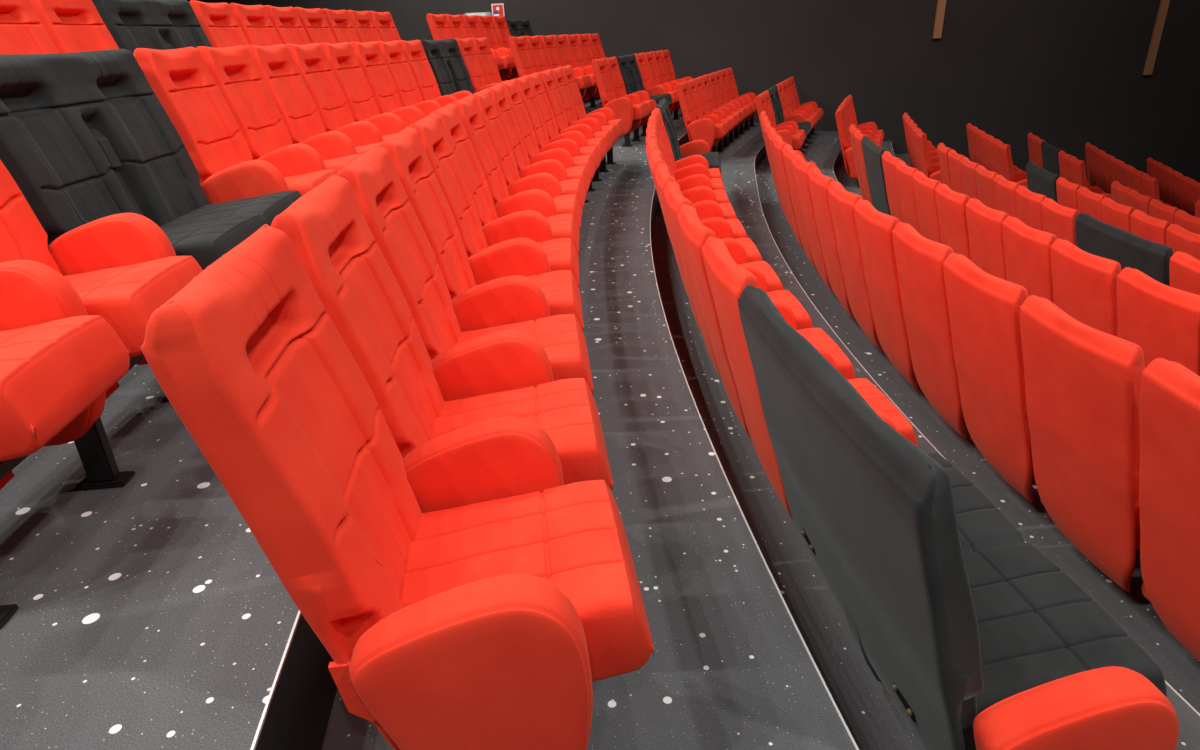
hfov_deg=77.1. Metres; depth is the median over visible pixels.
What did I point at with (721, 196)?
seat cushion
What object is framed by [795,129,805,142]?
seat cushion
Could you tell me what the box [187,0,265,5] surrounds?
wall
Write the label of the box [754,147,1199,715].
trim
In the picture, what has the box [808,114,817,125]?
seat cushion
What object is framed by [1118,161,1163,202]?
seat
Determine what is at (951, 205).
seat
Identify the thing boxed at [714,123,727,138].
seat cushion
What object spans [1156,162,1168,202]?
seat
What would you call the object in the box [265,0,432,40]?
wall
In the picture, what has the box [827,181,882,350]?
seat
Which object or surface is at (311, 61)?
seat
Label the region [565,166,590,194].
seat cushion
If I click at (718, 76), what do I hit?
seat
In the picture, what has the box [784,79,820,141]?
seat
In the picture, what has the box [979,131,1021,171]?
seat
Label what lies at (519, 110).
seat
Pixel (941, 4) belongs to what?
batten
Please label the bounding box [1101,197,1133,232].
seat
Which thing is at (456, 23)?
seat
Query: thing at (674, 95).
seat cushion
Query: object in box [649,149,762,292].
seat
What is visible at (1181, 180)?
seat
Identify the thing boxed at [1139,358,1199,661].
seat
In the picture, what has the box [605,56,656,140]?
seat
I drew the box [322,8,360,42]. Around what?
seat
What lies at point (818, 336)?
seat cushion
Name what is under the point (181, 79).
seat
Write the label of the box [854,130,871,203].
seat
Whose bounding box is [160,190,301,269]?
seat cushion
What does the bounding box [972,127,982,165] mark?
seat
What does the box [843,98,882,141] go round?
seat
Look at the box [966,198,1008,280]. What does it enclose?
seat
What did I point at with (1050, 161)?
seat
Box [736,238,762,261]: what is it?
seat cushion
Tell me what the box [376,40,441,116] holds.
seat
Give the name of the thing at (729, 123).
seat cushion
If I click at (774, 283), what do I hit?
seat cushion
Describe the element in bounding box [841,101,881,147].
seat
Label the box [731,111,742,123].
seat cushion
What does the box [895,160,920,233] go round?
seat
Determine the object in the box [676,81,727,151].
seat
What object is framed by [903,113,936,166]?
seat
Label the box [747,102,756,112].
seat cushion
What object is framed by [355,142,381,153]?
seat cushion
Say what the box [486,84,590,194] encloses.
seat
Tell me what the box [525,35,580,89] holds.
seat
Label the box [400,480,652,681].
seat cushion
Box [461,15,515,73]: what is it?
seat
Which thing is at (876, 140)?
seat cushion
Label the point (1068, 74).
wall
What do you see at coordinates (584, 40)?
seat
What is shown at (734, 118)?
seat cushion
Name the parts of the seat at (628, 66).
backrest, armrest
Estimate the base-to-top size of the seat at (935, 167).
1.060 m
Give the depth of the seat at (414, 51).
7.01 m
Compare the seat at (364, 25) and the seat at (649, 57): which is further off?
the seat at (649, 57)
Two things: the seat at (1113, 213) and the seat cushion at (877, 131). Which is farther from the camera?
the seat cushion at (877, 131)
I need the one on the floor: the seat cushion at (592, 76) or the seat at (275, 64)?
the seat at (275, 64)
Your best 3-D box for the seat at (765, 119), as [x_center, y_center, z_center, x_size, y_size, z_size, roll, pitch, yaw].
[2.064,-2.210,8.096,0.682,1.060,0.595,2,25,9]
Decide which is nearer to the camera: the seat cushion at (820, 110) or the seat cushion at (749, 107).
the seat cushion at (749, 107)
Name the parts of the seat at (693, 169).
backrest, armrest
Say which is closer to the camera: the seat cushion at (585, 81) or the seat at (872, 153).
the seat at (872, 153)
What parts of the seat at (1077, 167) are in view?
backrest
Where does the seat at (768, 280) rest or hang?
on the floor
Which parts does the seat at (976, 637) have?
mounting plate, backrest, mounting plate, armrest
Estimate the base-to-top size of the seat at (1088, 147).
1.060 m
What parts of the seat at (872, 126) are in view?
backrest, armrest, armrest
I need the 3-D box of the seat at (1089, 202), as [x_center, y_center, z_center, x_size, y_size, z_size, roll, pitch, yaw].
[5.297,-1.363,7.770,0.678,1.060,0.595,1,25,8]
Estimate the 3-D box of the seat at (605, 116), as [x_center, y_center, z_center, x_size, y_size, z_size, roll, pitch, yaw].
[-0.077,-2.896,8.466,0.681,1.104,0.662,2,25,9]
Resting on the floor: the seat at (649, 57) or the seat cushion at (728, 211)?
the seat at (649, 57)
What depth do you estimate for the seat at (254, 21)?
6.33 m
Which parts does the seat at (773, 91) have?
backrest, armrest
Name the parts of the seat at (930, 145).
backrest, armrest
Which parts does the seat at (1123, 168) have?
backrest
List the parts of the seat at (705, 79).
backrest, armrest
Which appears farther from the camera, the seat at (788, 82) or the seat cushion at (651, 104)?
the seat at (788, 82)
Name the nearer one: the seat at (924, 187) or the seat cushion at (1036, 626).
the seat cushion at (1036, 626)
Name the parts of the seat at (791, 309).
backrest, armrest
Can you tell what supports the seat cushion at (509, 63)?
on the seat at (471, 22)
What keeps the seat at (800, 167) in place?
on the floor
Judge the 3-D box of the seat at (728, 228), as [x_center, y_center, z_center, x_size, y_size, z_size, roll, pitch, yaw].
[0.664,-1.050,5.146,0.685,1.060,0.595,-1,24,3]
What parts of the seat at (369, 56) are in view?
backrest, armrest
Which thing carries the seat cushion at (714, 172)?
on the seat at (693, 169)
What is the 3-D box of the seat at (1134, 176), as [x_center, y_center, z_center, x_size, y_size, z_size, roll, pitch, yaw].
[8.549,-2.645,11.676,0.686,1.060,0.595,5,25,16]
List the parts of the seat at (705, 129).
backrest, armrest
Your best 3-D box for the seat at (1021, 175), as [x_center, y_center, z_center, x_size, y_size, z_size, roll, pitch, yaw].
[6.216,-3.050,11.411,0.678,1.060,0.595,3,25,13]
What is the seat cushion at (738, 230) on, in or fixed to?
on the seat at (728, 228)
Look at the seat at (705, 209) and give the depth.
5.38 m
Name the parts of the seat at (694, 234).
backrest, armrest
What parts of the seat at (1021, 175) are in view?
backrest, armrest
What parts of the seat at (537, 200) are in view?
backrest, armrest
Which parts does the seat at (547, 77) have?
backrest, armrest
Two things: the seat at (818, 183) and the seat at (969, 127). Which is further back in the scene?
the seat at (969, 127)
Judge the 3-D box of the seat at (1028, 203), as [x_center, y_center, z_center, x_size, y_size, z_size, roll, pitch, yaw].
[4.043,-1.099,6.661,0.681,1.060,0.595,0,24,6]
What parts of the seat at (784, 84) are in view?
backrest, armrest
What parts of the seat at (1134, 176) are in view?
backrest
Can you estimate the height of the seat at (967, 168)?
1.060 m
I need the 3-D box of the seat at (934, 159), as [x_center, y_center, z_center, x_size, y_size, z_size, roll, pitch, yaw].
[4.979,-3.273,11.374,0.678,1.060,0.595,4,25,15]
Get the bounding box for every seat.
[0,0,59,53]
[0,49,301,401]
[0,160,202,489]
[0,315,130,628]
[28,0,118,52]
[92,0,211,53]
[133,47,337,203]
[141,224,652,749]
[189,0,248,47]
[196,45,362,176]
[230,3,281,45]
[245,44,381,159]
[264,5,310,44]
[271,174,612,512]
[286,43,396,146]
[294,7,336,43]
[320,42,408,135]
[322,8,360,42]
[336,146,592,401]
[347,10,381,42]
[350,41,424,126]
[370,11,400,41]
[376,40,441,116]
[379,127,583,331]
[399,40,457,106]
[409,113,579,286]
[420,38,473,99]
[426,13,453,39]
[430,103,579,253]
[445,14,503,69]
[452,95,581,229]
[455,38,496,93]
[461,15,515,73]
[471,37,508,84]
[471,89,585,210]
[476,15,516,80]
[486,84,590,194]
[491,15,518,78]
[499,79,595,182]
[506,19,533,36]
[508,36,536,77]
[513,75,600,170]
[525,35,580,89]
[525,72,606,202]
[538,69,612,190]
[540,35,591,92]
[549,67,619,180]
[553,34,596,109]
[560,65,625,171]
[565,34,597,106]
[577,34,601,103]
[588,33,605,58]
[591,58,648,146]
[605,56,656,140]
[615,54,672,135]
[635,53,678,106]
[643,52,678,113]
[646,120,729,203]
[646,128,736,219]
[646,137,747,238]
[647,114,724,191]
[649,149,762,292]
[651,50,679,118]
[651,108,722,181]
[655,98,720,171]
[655,163,783,332]
[660,50,692,115]
[664,181,812,379]
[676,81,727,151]
[677,204,855,440]
[686,79,732,151]
[693,77,737,151]
[700,75,742,146]
[702,236,917,518]
[707,73,747,141]
[713,71,752,136]
[719,69,756,132]
[726,67,755,129]
[738,285,1178,749]
[755,93,803,149]
[759,111,816,187]
[761,116,779,200]
[762,90,805,142]
[763,122,785,215]
[767,85,811,136]
[768,128,794,234]
[773,135,804,251]
[776,83,814,150]
[780,81,817,146]
[782,144,817,271]
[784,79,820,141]
[788,77,823,137]
[792,154,833,292]
[807,166,855,319]
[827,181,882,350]
[835,107,859,187]
[839,104,880,147]
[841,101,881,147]
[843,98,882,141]
[847,95,883,137]
[849,124,865,199]
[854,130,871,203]
[854,199,918,388]
[861,136,890,214]
[882,151,903,222]
[892,222,966,438]
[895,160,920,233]
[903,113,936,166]
[905,116,937,167]
[908,120,938,168]
[911,124,939,172]
[912,171,941,243]
[916,129,941,182]
[935,183,970,259]
[937,143,951,189]
[943,253,1042,503]
[948,149,964,193]
[960,157,979,198]
[966,123,975,162]
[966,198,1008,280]
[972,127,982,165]
[975,165,997,209]
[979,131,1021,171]
[988,135,1026,181]
[993,174,1019,217]
[996,140,1027,188]
[1002,216,1056,302]
[1015,185,1046,230]
[1020,295,1150,601]
[1026,161,1059,202]
[1027,132,1037,163]
[1034,136,1044,167]
[1041,141,1092,186]
[1041,198,1078,245]
[1051,238,1120,336]
[1056,177,1080,209]
[1058,150,1104,193]
[1069,156,1111,198]
[1075,213,1172,285]
[1077,186,1105,221]
[1085,142,1094,185]
[1092,146,1102,189]
[1100,151,1111,193]
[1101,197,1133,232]
[1108,156,1120,191]
[1111,181,1131,205]
[1117,267,1199,375]
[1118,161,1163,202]
[1127,189,1152,214]
[1128,167,1170,205]
[1130,209,1169,244]
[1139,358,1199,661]
[1141,173,1159,200]
[1147,157,1157,177]
[1149,199,1178,224]
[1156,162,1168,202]
[1166,167,1179,206]
[1166,224,1199,259]
[1169,251,1199,294]
[1174,209,1199,233]
[1176,173,1190,213]
[1188,179,1199,215]
[1195,200,1199,217]
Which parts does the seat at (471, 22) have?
backrest, armrest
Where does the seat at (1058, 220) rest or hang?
on the floor
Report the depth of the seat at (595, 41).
13.35 m
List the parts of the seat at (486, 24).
backrest, armrest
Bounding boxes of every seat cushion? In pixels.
[0,315,130,461]
[64,256,202,357]
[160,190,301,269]
[284,169,337,195]
[323,154,362,170]
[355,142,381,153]
[382,133,396,140]
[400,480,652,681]
[430,378,612,489]
[453,314,592,392]
[475,270,583,330]
[494,57,503,69]
[499,55,515,70]
[538,238,579,286]
[545,214,579,253]
[552,194,581,229]
[558,179,585,210]
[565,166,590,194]
[572,155,595,182]
[575,76,591,89]
[575,78,580,89]
[580,146,600,170]
[586,74,596,86]
[587,138,606,160]
[594,131,612,151]
[601,124,619,144]
[608,119,625,137]
[633,103,648,119]
[642,100,656,114]
[650,94,672,105]
[666,91,678,103]
[680,152,720,171]
[708,168,722,181]
[710,178,724,189]
[713,189,729,203]
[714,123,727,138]
[719,203,736,219]
[720,119,732,132]
[726,115,737,127]
[726,219,747,238]
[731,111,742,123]
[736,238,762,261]
[737,108,747,119]
[737,261,783,291]
[742,105,752,115]
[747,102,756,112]
[766,290,812,329]
[792,134,803,149]
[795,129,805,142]
[796,328,855,379]
[797,121,811,136]
[805,118,814,129]
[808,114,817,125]
[811,111,820,121]
[815,108,823,118]
[848,378,917,446]
[873,138,881,147]
[874,134,882,141]
[876,130,883,137]
[926,453,1166,714]
[1136,527,1139,549]
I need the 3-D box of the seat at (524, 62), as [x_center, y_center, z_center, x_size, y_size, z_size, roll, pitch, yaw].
[-0.841,-4.125,10.476,0.687,1.104,0.595,5,25,16]
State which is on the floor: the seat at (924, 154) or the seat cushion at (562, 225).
the seat at (924, 154)
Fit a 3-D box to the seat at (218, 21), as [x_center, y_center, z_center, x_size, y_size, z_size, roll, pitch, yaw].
[-2.678,-2.349,5.942,0.690,1.104,0.595,0,24,5]
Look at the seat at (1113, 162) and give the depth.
12.59 m
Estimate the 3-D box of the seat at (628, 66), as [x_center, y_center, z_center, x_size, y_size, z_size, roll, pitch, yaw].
[0.667,-4.293,11.482,0.686,1.104,1.139,5,25,16]
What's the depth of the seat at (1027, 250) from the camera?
4.44 m
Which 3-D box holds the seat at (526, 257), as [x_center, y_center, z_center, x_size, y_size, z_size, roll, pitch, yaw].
[-0.439,-0.595,3.414,0.678,1.104,0.595,-3,24,-1]
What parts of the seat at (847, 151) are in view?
backrest, armrest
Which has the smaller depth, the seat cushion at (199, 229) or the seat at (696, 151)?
the seat cushion at (199, 229)
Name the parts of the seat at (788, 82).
backrest, armrest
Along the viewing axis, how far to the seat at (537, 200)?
4.22 m
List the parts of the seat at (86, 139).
backrest, armrest, folded armrest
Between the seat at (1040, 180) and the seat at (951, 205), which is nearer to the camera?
the seat at (951, 205)
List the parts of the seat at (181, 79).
backrest, armrest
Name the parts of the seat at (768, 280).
backrest, armrest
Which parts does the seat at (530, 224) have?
backrest, armrest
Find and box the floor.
[0,79,1199,749]
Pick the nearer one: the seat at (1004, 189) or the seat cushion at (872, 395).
the seat cushion at (872, 395)
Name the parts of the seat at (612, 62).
backrest, armrest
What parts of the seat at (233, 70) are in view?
backrest, armrest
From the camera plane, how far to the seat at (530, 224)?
3.75 m
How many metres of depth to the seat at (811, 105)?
14.25 m
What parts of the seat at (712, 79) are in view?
backrest, armrest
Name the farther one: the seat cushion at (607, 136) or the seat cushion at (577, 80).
the seat cushion at (577, 80)
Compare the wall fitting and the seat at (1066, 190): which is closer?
the seat at (1066, 190)
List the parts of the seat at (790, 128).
backrest, armrest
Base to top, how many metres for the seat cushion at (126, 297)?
0.218 m
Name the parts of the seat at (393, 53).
backrest, armrest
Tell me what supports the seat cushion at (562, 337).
on the seat at (473, 363)
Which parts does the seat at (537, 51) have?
backrest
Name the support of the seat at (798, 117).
on the floor
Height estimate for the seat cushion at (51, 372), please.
0.218 m
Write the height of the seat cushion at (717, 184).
0.210 m
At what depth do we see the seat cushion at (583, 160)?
5.87 m
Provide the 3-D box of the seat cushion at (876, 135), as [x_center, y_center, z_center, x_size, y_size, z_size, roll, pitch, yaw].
[4.440,-3.874,12.463,0.456,0.210,0.417,7,26,19]
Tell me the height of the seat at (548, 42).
1.104 m
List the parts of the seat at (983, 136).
backrest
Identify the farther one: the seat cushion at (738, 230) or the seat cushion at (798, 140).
the seat cushion at (798, 140)
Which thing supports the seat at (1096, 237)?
on the floor
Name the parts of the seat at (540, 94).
backrest, armrest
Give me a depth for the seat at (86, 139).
2.62 m
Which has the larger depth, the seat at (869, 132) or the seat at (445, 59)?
the seat at (869, 132)
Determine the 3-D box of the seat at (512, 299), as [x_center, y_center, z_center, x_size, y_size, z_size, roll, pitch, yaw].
[-0.414,-0.368,2.911,0.679,1.104,0.595,-3,24,-2]
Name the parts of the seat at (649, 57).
backrest, armrest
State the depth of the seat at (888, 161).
7.00 m
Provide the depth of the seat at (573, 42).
12.31 m
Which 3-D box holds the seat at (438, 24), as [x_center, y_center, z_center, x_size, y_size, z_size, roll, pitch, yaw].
[-1.950,-4.428,10.466,0.686,1.104,0.595,4,25,13]
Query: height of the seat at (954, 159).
1.060 m
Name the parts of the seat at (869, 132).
backrest, armrest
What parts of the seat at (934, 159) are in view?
backrest, armrest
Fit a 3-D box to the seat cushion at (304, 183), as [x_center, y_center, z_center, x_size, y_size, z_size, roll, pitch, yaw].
[-1.519,-0.865,3.680,0.456,0.218,0.417,-3,24,0]
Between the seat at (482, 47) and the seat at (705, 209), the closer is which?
the seat at (705, 209)
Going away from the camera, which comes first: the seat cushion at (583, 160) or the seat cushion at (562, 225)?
the seat cushion at (562, 225)
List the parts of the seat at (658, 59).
backrest, armrest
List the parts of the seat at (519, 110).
backrest, armrest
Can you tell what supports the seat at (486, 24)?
on the floor
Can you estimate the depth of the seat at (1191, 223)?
7.76 m
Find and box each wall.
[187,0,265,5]
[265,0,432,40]
[429,0,1199,182]
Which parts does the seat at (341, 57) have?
backrest, armrest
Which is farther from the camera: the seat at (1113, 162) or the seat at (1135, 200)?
the seat at (1113, 162)
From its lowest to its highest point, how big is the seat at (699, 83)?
1.060 m
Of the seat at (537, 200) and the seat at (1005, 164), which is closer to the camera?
the seat at (537, 200)
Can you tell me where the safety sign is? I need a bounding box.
[491,3,504,15]
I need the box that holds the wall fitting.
[464,12,491,15]
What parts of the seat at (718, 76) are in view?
backrest, armrest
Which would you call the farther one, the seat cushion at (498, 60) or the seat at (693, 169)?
the seat cushion at (498, 60)
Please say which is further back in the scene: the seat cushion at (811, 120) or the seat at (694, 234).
the seat cushion at (811, 120)
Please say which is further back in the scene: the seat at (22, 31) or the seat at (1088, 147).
the seat at (1088, 147)
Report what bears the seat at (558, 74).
on the floor
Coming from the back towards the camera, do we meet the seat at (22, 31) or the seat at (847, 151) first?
the seat at (847, 151)
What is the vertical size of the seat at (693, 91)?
1.060 m
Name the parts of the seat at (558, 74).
backrest, armrest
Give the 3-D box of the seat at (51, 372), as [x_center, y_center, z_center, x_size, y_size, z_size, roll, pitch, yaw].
[-1.494,-0.069,1.577,0.680,1.104,0.595,-4,24,-4]
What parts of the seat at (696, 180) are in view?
backrest, armrest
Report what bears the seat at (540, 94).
on the floor
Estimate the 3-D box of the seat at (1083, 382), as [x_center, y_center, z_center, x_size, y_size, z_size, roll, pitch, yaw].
[1.837,0.298,2.574,0.691,1.060,0.595,-4,24,-4]
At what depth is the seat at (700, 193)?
5.88 m
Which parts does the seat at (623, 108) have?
backrest, armrest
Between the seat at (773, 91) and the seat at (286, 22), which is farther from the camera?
the seat at (773, 91)
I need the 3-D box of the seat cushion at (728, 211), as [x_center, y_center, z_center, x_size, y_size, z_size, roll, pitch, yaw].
[0.808,-1.171,5.729,0.456,0.210,0.417,-1,24,4]
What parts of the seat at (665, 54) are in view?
backrest, armrest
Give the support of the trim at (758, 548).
attached to the floor
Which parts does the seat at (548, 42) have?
backrest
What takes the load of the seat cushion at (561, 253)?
on the seat at (526, 257)
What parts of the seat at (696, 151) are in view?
backrest, armrest, armrest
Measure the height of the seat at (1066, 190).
1.060 m
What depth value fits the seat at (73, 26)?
4.31 m
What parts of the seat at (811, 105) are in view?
backrest, armrest, armrest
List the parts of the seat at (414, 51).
backrest, armrest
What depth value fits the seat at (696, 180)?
6.40 m
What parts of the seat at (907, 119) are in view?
backrest, armrest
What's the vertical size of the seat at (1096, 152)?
1.060 m
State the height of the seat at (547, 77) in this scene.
1.104 m
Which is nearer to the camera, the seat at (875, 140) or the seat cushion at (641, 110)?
the seat cushion at (641, 110)
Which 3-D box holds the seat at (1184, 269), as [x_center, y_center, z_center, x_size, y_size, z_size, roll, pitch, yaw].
[3.929,-0.186,4.654,0.689,1.060,0.595,-2,24,1]
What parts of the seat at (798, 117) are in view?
backrest, armrest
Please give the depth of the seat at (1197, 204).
9.53 m
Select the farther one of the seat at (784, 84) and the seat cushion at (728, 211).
the seat at (784, 84)
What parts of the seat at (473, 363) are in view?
backrest, armrest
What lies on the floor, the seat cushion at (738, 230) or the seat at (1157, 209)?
the seat at (1157, 209)
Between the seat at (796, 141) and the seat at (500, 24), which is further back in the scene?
the seat at (500, 24)
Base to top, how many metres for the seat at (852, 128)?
1.060 m
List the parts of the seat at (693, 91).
backrest, armrest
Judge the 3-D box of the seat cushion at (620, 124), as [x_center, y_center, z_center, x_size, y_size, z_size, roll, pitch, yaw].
[0.039,-2.764,8.506,0.456,0.218,0.417,2,25,9]
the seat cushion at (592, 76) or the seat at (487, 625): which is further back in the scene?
the seat cushion at (592, 76)
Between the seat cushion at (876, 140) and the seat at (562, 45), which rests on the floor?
the seat at (562, 45)
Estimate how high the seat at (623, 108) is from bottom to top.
1.104 m
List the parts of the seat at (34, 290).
armrest, backrest, foot plate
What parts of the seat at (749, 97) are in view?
backrest, armrest, armrest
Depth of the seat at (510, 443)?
1.72 m
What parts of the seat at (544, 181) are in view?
backrest, armrest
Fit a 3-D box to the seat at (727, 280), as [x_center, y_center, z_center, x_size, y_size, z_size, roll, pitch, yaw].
[0.728,0.087,2.630,0.678,1.060,0.595,-4,24,-3]
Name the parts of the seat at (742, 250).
backrest, armrest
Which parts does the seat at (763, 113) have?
backrest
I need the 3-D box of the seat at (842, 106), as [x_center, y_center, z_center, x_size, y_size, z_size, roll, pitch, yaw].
[3.937,-3.551,11.467,0.688,1.060,0.595,6,26,19]
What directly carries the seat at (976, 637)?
on the floor
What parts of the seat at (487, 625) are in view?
backrest, armrest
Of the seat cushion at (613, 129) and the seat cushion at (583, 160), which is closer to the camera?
the seat cushion at (583, 160)
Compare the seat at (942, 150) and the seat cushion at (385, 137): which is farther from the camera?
the seat at (942, 150)
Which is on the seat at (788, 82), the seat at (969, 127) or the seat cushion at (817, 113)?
the seat cushion at (817, 113)
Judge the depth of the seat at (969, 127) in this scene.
12.81 m
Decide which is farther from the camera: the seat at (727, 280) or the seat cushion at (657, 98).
the seat cushion at (657, 98)
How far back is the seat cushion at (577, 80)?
11.06 m
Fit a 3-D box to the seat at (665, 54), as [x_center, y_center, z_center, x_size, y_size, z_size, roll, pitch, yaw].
[1.449,-5.321,13.680,0.674,1.104,0.662,6,26,18]
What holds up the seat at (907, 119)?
on the floor
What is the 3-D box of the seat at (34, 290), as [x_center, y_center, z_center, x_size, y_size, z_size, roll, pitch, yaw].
[-1.546,-0.294,2.080,0.680,1.104,0.595,-4,24,-3]
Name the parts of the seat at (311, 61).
backrest, armrest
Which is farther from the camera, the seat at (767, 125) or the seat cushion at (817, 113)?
the seat cushion at (817, 113)
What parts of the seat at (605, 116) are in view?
backrest, armrest, armrest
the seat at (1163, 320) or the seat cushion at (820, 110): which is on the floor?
the seat at (1163, 320)
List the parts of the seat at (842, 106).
backrest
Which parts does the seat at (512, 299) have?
backrest, armrest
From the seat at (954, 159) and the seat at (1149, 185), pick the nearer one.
the seat at (954, 159)
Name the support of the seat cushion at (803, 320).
on the seat at (791, 309)
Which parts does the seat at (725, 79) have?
backrest, armrest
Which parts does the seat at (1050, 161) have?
backrest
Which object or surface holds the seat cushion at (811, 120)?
on the seat at (798, 117)
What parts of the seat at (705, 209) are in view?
backrest, armrest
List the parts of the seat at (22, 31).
backrest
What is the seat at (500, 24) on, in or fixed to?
on the floor
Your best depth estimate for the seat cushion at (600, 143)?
6.86 m
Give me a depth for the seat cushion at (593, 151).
6.37 m
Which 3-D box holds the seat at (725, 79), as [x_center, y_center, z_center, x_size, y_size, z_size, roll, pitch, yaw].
[2.480,-4.958,13.610,0.688,1.060,0.595,6,26,19]
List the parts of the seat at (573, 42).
backrest, armrest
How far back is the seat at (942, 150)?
9.01 m
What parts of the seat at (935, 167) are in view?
backrest, armrest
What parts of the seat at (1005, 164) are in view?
backrest, armrest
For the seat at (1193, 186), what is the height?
1.060 m
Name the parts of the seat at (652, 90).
backrest, armrest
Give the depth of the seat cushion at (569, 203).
4.38 m
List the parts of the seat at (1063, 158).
backrest, armrest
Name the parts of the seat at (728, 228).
backrest, armrest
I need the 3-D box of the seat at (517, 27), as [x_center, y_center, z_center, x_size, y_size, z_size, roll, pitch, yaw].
[-1.144,-5.670,13.188,0.683,1.060,1.222,5,25,16]
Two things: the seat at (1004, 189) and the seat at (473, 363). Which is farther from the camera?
the seat at (1004, 189)
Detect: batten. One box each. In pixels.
[932,0,945,38]
[1143,0,1169,74]
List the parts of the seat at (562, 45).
backrest, armrest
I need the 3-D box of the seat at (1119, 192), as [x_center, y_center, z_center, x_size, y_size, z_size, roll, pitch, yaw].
[6.714,-1.838,9.375,0.683,1.060,0.662,4,25,14]
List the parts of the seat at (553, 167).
backrest, armrest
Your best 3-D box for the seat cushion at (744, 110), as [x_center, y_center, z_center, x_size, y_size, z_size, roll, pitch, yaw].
[2.245,-4.389,12.705,0.456,0.210,0.417,6,26,18]
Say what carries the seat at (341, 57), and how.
on the floor
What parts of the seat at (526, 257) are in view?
backrest, armrest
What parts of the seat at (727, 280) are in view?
backrest, armrest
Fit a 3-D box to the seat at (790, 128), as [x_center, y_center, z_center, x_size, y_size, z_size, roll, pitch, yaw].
[2.762,-3.727,11.381,0.685,1.060,0.595,6,26,17]
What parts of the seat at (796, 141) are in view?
backrest, armrest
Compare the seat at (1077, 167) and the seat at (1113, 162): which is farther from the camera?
the seat at (1113, 162)
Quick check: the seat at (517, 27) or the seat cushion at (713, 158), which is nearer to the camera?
the seat cushion at (713, 158)
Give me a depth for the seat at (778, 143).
6.48 m
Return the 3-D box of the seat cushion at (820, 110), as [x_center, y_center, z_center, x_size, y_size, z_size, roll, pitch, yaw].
[3.992,-4.944,14.283,0.456,0.210,0.417,7,26,20]
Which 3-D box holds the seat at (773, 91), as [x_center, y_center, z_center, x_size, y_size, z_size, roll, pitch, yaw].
[3.021,-4.061,12.095,0.685,1.060,1.139,6,26,18]
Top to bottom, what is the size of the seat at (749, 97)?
1.060 m
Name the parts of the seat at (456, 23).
backrest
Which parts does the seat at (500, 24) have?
backrest, armrest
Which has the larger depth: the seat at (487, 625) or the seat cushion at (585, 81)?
the seat cushion at (585, 81)
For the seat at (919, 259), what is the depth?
3.50 m
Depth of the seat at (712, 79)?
12.55 m
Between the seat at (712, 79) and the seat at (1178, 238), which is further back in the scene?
the seat at (712, 79)
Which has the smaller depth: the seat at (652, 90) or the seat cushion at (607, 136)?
the seat cushion at (607, 136)
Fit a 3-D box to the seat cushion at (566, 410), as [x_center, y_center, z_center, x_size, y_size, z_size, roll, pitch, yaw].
[-0.216,0.190,2.002,0.456,0.218,0.417,-4,24,-4]
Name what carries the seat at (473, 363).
on the floor
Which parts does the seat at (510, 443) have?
backrest, armrest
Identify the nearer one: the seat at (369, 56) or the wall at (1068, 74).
the seat at (369, 56)
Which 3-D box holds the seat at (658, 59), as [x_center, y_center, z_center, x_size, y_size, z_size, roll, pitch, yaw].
[1.256,-5.084,13.173,0.688,1.104,0.595,6,26,18]
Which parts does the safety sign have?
sign panel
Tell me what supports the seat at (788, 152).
on the floor
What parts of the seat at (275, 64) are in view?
backrest, armrest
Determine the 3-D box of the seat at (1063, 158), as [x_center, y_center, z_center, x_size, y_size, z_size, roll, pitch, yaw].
[7.423,-2.881,11.613,0.690,1.060,0.595,4,25,14]
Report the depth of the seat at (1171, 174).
12.97 m
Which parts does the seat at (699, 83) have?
backrest, armrest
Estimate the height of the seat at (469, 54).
1.104 m
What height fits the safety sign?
0.232 m
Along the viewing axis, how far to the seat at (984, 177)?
7.53 m
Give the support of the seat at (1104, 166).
on the floor
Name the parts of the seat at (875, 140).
backrest, armrest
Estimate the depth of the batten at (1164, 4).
14.35 m
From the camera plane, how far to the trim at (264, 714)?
1.40 m
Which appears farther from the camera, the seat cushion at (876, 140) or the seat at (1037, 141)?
the seat at (1037, 141)
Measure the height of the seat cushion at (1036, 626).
0.210 m
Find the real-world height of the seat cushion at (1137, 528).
0.210 m
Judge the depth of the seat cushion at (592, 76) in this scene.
11.75 m
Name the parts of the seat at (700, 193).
backrest, armrest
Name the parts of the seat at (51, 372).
backrest, foot plate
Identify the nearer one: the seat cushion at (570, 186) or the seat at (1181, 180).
the seat cushion at (570, 186)
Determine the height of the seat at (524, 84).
1.104 m
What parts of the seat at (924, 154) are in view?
backrest, armrest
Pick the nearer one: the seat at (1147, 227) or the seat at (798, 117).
the seat at (1147, 227)
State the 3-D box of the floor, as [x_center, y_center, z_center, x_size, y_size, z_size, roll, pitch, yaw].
[3.491,-0.286,5.480,25.000,3.396,21.100,-2,24,0]
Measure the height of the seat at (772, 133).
1.060 m
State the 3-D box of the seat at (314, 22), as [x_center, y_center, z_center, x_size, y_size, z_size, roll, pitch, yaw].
[-2.516,-3.038,7.447,0.690,1.104,0.595,1,25,7]
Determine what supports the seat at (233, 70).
on the floor
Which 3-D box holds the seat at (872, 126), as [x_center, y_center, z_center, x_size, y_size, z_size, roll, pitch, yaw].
[4.529,-4.231,12.916,0.676,1.060,0.662,7,26,20]
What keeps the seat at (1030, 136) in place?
on the floor
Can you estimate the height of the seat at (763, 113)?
1.060 m
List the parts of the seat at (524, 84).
backrest, armrest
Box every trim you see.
[250,611,300,749]
[650,133,858,749]
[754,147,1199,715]
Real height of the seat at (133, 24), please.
1.104 m

